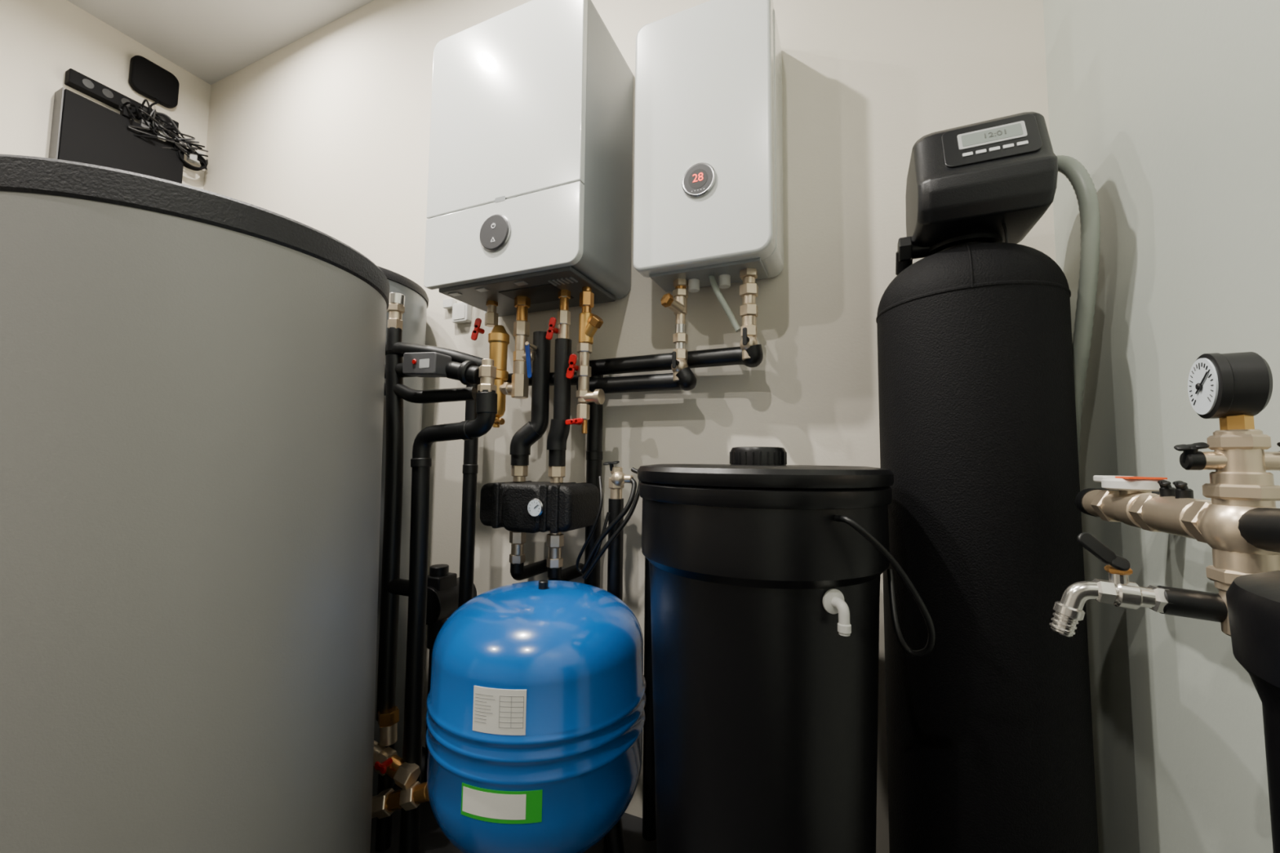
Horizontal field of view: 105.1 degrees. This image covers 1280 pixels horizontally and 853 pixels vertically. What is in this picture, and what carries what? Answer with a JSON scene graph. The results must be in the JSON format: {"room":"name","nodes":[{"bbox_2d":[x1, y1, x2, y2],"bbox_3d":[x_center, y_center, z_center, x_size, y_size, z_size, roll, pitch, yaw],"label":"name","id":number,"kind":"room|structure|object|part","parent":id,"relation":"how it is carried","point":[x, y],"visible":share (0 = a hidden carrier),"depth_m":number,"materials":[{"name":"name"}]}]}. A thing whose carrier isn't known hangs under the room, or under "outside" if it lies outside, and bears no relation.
{"room":"mechanical room","nodes":[
{"label":"mechanical room","id":0,"kind":"room"},
{"bbox_2d":[0,0,210,189],"bbox_3d":[-2.803,-0.414,0.595,0.100,2.650,3.600,-1,-4,23],"label":"wall","id":1,"kind":"structure","parent":0,"point":[41,40],"depth_m":1.86,"materials":[{"name":"paint"}]},
{"bbox_2d":[48,87,184,183],"bbox_3d":[-2.115,-1.056,1.996,0.070,0.400,0.366,-1,-4,23],"label":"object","id":2,"kind":"object","parent":1,"relation":"attached to","point":[84,131],"visible":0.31,"depth_m":1.93,"materials":[{"name":"black plastic"}]},
{"bbox_3d":[-2.188,-1.068,1.831,0.068,0.400,0.004,-1,-4,23],"label":"cabinet trim","id":3,"kind":"part","parent":2,"relation":"part of","materials":[{"name":"grey plastic"}]},
{"bbox_2d":[118,97,208,170],"bbox_3d":[-2.039,-1.289,2.112,0.093,0.261,0.302,-1,-4,23],"label":"cable bundle","id":4,"kind":"object","parent":2,"relation":"attached to","point":[193,156],"visible":1,"depth_m":2.09,"materials":[{"name":"black"}]},
{"bbox_2d":[64,68,178,133],"bbox_3d":[-2.124,-1.329,2.024,0.041,0.055,0.330,-1,-4,23],"label":"power strip","id":5,"kind":"object","parent":1,"relation":"attached to","point":[74,79],"visible":0.7,"depth_m":1.95,"materials":[{"name":"black plastic"}]},
{"bbox_2d":[81,78,94,88],"bbox_3d":[-2.153,-1.337,1.911,0.003,0.034,0.034,-1,-4,23],"label":"outlet","id":6,"kind":"object","parent":5,"relation":"attached to","point":[86,83],"depth_m":1.91,"materials":[{"name":"black"}]},
{"bbox_2d":[102,88,113,97],"bbox_3d":[-2.131,-1.334,1.961,0.003,0.034,0.034,-1,-4,23],"label":"outlet","id":7,"kind":"object","parent":5,"relation":"attached to","point":[106,92],"depth_m":1.96,"materials":[{"name":"black plastic"}]},
{"bbox_2d":[120,97,131,107],"bbox_3d":[-2.109,-1.330,2.011,0.003,0.034,0.034,-1,-4,23],"label":"outlet","id":8,"kind":"object","parent":5,"relation":"attached to","point":[123,100],"depth_m":2.01,"materials":[{"name":"black plastic"}]},
{"bbox_2d":[142,106,147,115],"bbox_3d":[-2.087,-1.326,2.062,0.003,0.034,0.034,-1,-4,23],"label":"outlet","id":9,"kind":"object","parent":5,"relation":"attached to","point":[145,108],"depth_m":2.06,"materials":[{"name":"black plastic"}]},
{"bbox_2d":[155,115,165,124],"bbox_3d":[-2.065,-1.323,2.112,0.003,0.034,0.034,-1,-4,23],"label":"outlet","id":10,"kind":"object","parent":5,"relation":"attached to","point":[163,117],"depth_m":2.12,"materials":[{"name":"black plastic"}]},
{"bbox_2d":[128,55,179,108],"bbox_3d":[-2.092,-1.483,2.112,0.028,0.155,0.155,-1,-4,23],"label":"router","id":11,"kind":"object","parent":1,"relation":"attached to","point":[147,78],"visible":1,"depth_m":2.10,"materials":[{"name":"black plastic"}]},
{"bbox_2d":[194,149,204,166],"bbox_3d":[-2.038,-1.237,2.252,0.015,0.060,0.045,-1,-4,23],"label":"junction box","id":12,"kind":"object","parent":1,"relation":"attached to","point":[197,162],"visible":0.17,"depth_m":2.25,"materials":[{"name":"white plastic"}]},
{"bbox_2d":[67,0,373,84],"bbox_3d":[-1.308,-1.815,0.048,3.328,0.100,3.800,-1,-4,23],"label":"ceiling","id":13,"kind":"structure","parent":0,"point":[211,40],"depth_m":1.99,"materials":[{"name":"white paint"}]},
{"bbox_2d":[457,385,478,608],"bbox_3d":[-0.468,0.438,1.319,0.040,1.100,0.040,-1,-4,23],"label":"insulated pipe","id":14,"kind":"object","parent":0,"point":[470,467],"visible":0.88,"depth_m":1.32,"materials":[{"name":"black rubber"}]},
{"bbox_2d":[369,746,657,852],"bbox_3d":[-1.337,0.928,-0.143,3.328,0.100,3.800,-1,-4,23],"label":"floor","id":15,"kind":"structure","parent":0,"point":[432,839],"depth_m":1.17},
{"bbox_2d":[0,154,389,852],"bbox_3d":[-0.795,0.313,0.842,0.624,1.276,0.624,-1,-4,23],"label":"storage tank","id":16,"kind":"object","parent":15,"relation":"on","point":[192,379],"visible":1,"depth_m":0.63,"materials":[{"name":"grey metal"}]},
{"bbox_2d":[372,266,428,796],"bbox_3d":[-0.911,0.274,1.406,0.510,1.430,0.510,-1,-4,23],"label":"tank","id":17,"kind":"object","parent":15,"relation":"on","point":[416,300],"visible":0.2,"depth_m":1.38,"materials":[{"name":"grey"}]},
{"bbox_2d":[371,292,497,852],"bbox_3d":[-0.520,0.312,1.137,0.431,1.285,0.136,0,-4,14],"label":"pipe","id":18,"kind":"object","parent":17,"relation":"attached to","point":[402,359],"visible":0.98,"depth_m":1.11,"materials":[{"name":"black metal"}]},
{"bbox_2d":[371,795,377,818],"bbox_3d":[-0.580,0.836,1.079,0.042,0.047,0.040,0,-4,11],"label":"pipe fitting","id":19,"kind":"object","parent":18,"relation":"on","point":[374,814],"depth_m":1.06,"materials":[{"name":"silver metal"}]},
{"bbox_2d":[372,788,394,819],"bbox_3d":[-0.558,0.828,1.075,0.043,0.050,0.050,0,-4,11],"label":"pipe fitting","id":20,"kind":"object","parent":18,"relation":"on","point":[383,803],"depth_m":1.06,"materials":[{"name":"silver metal"}]},
{"bbox_2d":[386,789,403,812],"bbox_3d":[-0.523,0.814,1.069,0.055,0.049,0.036,0,-4,11],"label":"pipe fitting","id":21,"kind":"object","parent":18,"relation":"on","point":[394,799],"depth_m":1.06,"materials":[{"name":"gold metal"}]},
{"bbox_2d":[399,781,420,811],"bbox_3d":[-0.495,0.802,1.064,0.042,0.048,0.048,0,-4,11],"label":"pipe fitting","id":22,"kind":"object","parent":18,"relation":"on","point":[410,793],"depth_m":1.05,"materials":[{"name":"silver metal"}]},
{"bbox_2d":[413,782,429,804],"bbox_3d":[-0.467,0.791,1.059,0.041,0.043,0.036,0,-4,11],"label":"pipe fitting","id":23,"kind":"object","parent":18,"relation":"on","point":[420,795],"depth_m":1.05,"materials":[{"name":"gold metal"}]},
{"bbox_2d":[423,564,476,782],"bbox_3d":[-0.554,0.687,1.381,0.100,0.590,0.140,-1,-4,23],"label":"pump","id":24,"kind":"object","parent":15,"relation":"on","point":[442,588],"visible":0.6,"depth_m":1.34,"materials":[{"name":"black"}]},
{"bbox_3d":[-0.552,0.493,1.395,0.100,0.100,0.140,-1,-4,23],"label":"motor","id":25,"kind":"part","parent":24,"relation":"part of","materials":[{"name":"black plastic"}]},
{"bbox_2d":[426,579,645,852],"bbox_3d":[-0.187,0.629,0.909,0.394,0.671,0.394,-1,-4,23],"label":"tank","id":26,"kind":"object","parent":15,"relation":"on","point":[536,697],"visible":1,"depth_m":0.76,"materials":[{"name":"blue metal"}]},
{"bbox_3d":[-0.045,0.820,0.912,0.062,0.293,0.032,1,-4,-6],"label":"leg","id":27,"kind":"part","parent":26,"relation":"part of","materials":[{"name":"black metal"}]},
{"bbox_2d":[642,556,656,841],"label":"pipe","id":28,"kind":"object","parent":15,"relation":"on","point":[649,816],"depth_m":1.15,"materials":[{"name":"black metal"}]},
{"bbox_2d":[637,446,935,852],"bbox_3d":[0.214,0.496,0.796,0.448,0.925,0.410,-1,-4,23],"label":"tank","id":29,"kind":"object","parent":15,"relation":"on","point":[765,571],"visible":1,"depth_m":0.65,"materials":[{"name":"black plastic"}]},
{"bbox_3d":[0.201,0.080,0.833,0.410,0.030,0.410,-1,-4,23],"label":"lid","id":30,"kind":"part","parent":29,"relation":"part of","materials":[{"name":"black plastic"}]},
{"bbox_2d":[875,111,1100,852],"bbox_3d":[0.578,0.234,0.831,0.312,1.462,0.296,-1,-4,23],"label":"water softener","id":31,"kind":"object","parent":15,"relation":"on","point":[982,375],"visible":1,"depth_m":0.73,"materials":[{"name":"black plastic"}]},
{"bbox_3d":[0.546,-0.446,0.766,0.124,0.079,0.033,-1,-4,23],"label":"control panel","id":32,"kind":"part","parent":31,"relation":"part of","materials":[{"name":"black plastic"}]},
{"bbox_2d":[1226,570,1279,852],"bbox_3d":[0.360,0.490,0.148,0.196,0.851,0.196,-1,-4,23],"label":"housing","id":33,"kind":"object","parent":15,"relation":"on","point":[1253,600],"visible":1,"depth_m":0.23,"materials":[{"name":"black plastic"}]},
{"bbox_2d":[480,480,598,581],"bbox_3d":[-0.247,0.274,1.266,0.268,0.259,0.234,-1,-4,23],"label":"pump","id":34,"kind":"object","parent":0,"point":[522,508],"visible":0.98,"depth_m":1.19,"materials":[{"name":"black plastic"}]},
{"bbox_2d":[203,0,1056,852],"bbox_3d":[-0.586,-0.317,1.645,3.328,2.650,0.100,-1,-4,23],"label":"wall","id":35,"kind":"structure","parent":0,"point":[328,131],"depth_m":1.25,"materials":[{"name":"paint"}]},
{"bbox_2d":[442,297,486,324],"bbox_3d":[-0.553,-0.379,1.565,0.195,0.088,0.028,-1,-5,27],"label":"wall socket","id":36,"kind":"object","parent":35,"relation":"attached to","point":[461,312],"visible":0.71,"depth_m":1.57,"materials":[{"name":"white plastic"}]},
{"bbox_2d":[423,0,633,316],"bbox_3d":[-0.292,-0.686,1.328,0.466,0.689,0.292,-1,-4,23],"label":"boiler","id":37,"kind":"object","parent":35,"relation":"attached to","point":[530,179],"visible":0.97,"depth_m":1.20,"materials":[{"name":"grey metal"}]},
{"bbox_3d":[-0.345,-0.456,1.196,0.466,0.185,0.020,-1,-4,23],"label":"door","id":38,"kind":"part","parent":37,"relation":"part of","materials":[{"name":"white metal"}]},
{"bbox_3d":[-0.341,-0.794,1.220,0.466,0.488,0.020,-1,-4,23],"label":"door","id":39,"kind":"part","parent":37,"relation":"part of","materials":[{"name":"white metal"}]},
{"bbox_2d":[466,267,763,483],"bbox_3d":[-0.098,-0.108,1.239,0.798,0.503,0.156,-1,-4,23],"label":"pipes","id":40,"kind":"object","parent":37,"relation":"attached to","point":[517,384],"visible":0.95,"depth_m":1.22,"materials":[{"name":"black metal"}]},
{"bbox_3d":[-0.283,-0.169,1.243,0.024,0.095,0.004,-1,-4,23],"label":"supply handle blue","id":41,"kind":"part","parent":40,"relation":"part of","materials":[{"name":"blue"}]},
{"bbox_3d":[-0.280,-0.208,1.263,0.012,0.016,0.041,-1,-4,23],"label":"supply handle stem","id":42,"kind":"part","parent":40,"relation":"part of","materials":[{"name":"silver metal"}]},
{"bbox_3d":[-0.137,0.000,1.207,0.014,0.035,0.014,-1,-4,23],"label":"drain spout","id":43,"kind":"part","parent":40,"relation":"part of","materials":[{"name":"gold metal"}]},
{"bbox_3d":[-0.124,-0.237,1.214,0.048,0.048,0.028,-3,-5,43],"label":"strainer leg","id":44,"kind":"part","parent":40,"relation":"part of","materials":[{"name":"gold metal"}]},
{"bbox_3d":[0.079,-0.155,1.138,0.010,0.040,0.004,-1,-4,23],"label":"flow valve lever","id":45,"kind":"part","parent":40,"relation":"part of","materials":[{"name":"black"}]},
{"bbox_3d":[0.082,-0.287,1.163,0.047,0.037,0.026,4,-5,-37],"label":"flow filter leg","id":46,"kind":"part","parent":40,"relation":"part of","materials":[{"name":"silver metal"}]},
{"bbox_3d":[0.230,-0.198,1.075,0.010,0.040,0.004,-1,-4,23],"label":"return valve lever","id":47,"kind":"part","parent":40,"relation":"part of","materials":[{"name":"black plastic"}]},
{"bbox_2d":[584,374,603,588],"bbox_3d":[-0.127,0.420,1.297,0.045,1.140,0.045,-1,-4,23],"label":"insulated pipe","id":48,"kind":"object","parent":35,"relation":"attached to","point":[594,424],"depth_m":1.30,"materials":[{"name":"black rubber"}]},
{"bbox_2d":[575,461,640,600],"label":"pipe","id":49,"kind":"object","parent":35,"relation":"on","point":[616,513],"depth_m":1.13,"materials":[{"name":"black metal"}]},
{"bbox_2d":[633,0,783,292],"bbox_3d":[0.167,-0.661,1.183,0.323,0.617,0.189,-1,-4,23],"label":"boiler","id":50,"kind":"object","parent":35,"relation":"attached to","point":[708,188],"visible":0.98,"depth_m":1.10,"materials":[{"name":"white metal"}]},
{"bbox_3d":[0.130,-0.551,1.093,0.067,0.067,0.007,-1,-4,23],"label":"display glass","id":51,"kind":"part","parent":50,"relation":"part of","materials":[{"name":"grey glass"}]},
{"bbox_3d":[0.163,-0.359,1.164,0.260,0.012,0.110,-1,-4,23],"label":"underside plate","id":52,"kind":"part","parent":50,"relation":"part of","materials":[{"name":"grey"}]},
{"bbox_2d":[1043,0,1279,852],"bbox_3d":[0.158,-0.473,-0.690,0.100,2.650,3.600,-1,-4,23],"label":"wall","id":53,"kind":"structure","parent":0,"point":[1171,108],"depth_m":0.64,"materials":[{"name":"paint"}]},
{"bbox_2d":[1049,351,1279,636],"bbox_3d":[0.495,0.067,0.460,0.224,0.247,0.481,-1,-4,23],"label":"pipes","id":54,"kind":"object","parent":53,"relation":"attached to","point":[1240,523],"visible":0.98,"depth_m":0.40,"materials":[{"name":"silver metal"}]},
{"bbox_3d":[0.582,0.097,0.613,0.034,0.034,0.035,-1,-4,23],"label":"arm","id":55,"kind":"part","parent":54,"relation":"part of","materials":[{"name":"silver metal"}]},
{"bbox_3d":[0.570,0.095,0.587,0.042,0.036,0.022,-1,-4,23],"label":"arm","id":56,"kind":"part","parent":54,"relation":"part of","materials":[{"name":"silver metal"}]},
{"bbox_3d":[0.556,0.093,0.555,0.035,0.035,0.092,-1,-4,23],"label":"arm","id":57,"kind":"part","parent":54,"relation":"part of","materials":[{"name":"silver metal"}]},
{"bbox_3d":[0.547,0.091,0.533,0.039,0.039,0.032,-1,-4,23],"label":"arm","id":58,"kind":"part","parent":54,"relation":"part of","materials":[{"name":"silver metal"}]},
{"bbox_2d":[1050,532,1227,636],"bbox_3d":[0.428,0.140,0.423,0.121,0.093,0.023,-1,-4,23],"label":"tap","id":59,"kind":"object","parent":54,"relation":"on","point":[1118,591],"depth_m":0.42,"materials":[{"name":"silver metal"}]},
{"bbox_3d":[0.534,0.089,0.503,0.042,0.037,0.022,-1,-4,23],"label":"arm","id":60,"kind":"part","parent":54,"relation":"part of","materials":[{"name":"silver metal"}]},
{"bbox_3d":[0.521,0.087,0.473,0.037,0.037,0.086,-1,-4,23],"label":"arm","id":61,"kind":"part","parent":54,"relation":"part of","materials":[{"name":"silver metal"}]},
{"bbox_3d":[0.499,0.083,0.423,0.041,0.036,0.019,-1,-4,23],"label":"arm","id":62,"kind":"part","parent":54,"relation":"part of","materials":[{"name":"silver metal"}]},
{"bbox_3d":[0.496,0.083,0.417,0.035,0.035,0.038,-1,-4,23],"label":"arm","id":63,"kind":"part","parent":54,"relation":"part of","materials":[{"name":"silver metal"}]},
{"bbox_3d":[0.487,-0.003,0.400,0.016,0.021,0.018,-1,-4,23],"label":"gauge stem","id":64,"kind":"part","parent":54,"relation":"part of","materials":[{"name":"gold metal"}]},
{"bbox_3d":[0.487,0.028,0.398,0.052,0.015,0.015,-1,-4,23],"label":"cross arm","id":65,"kind":"part","parent":54,"relation":"part of","materials":[{"name":"silver metal"}]}
]}

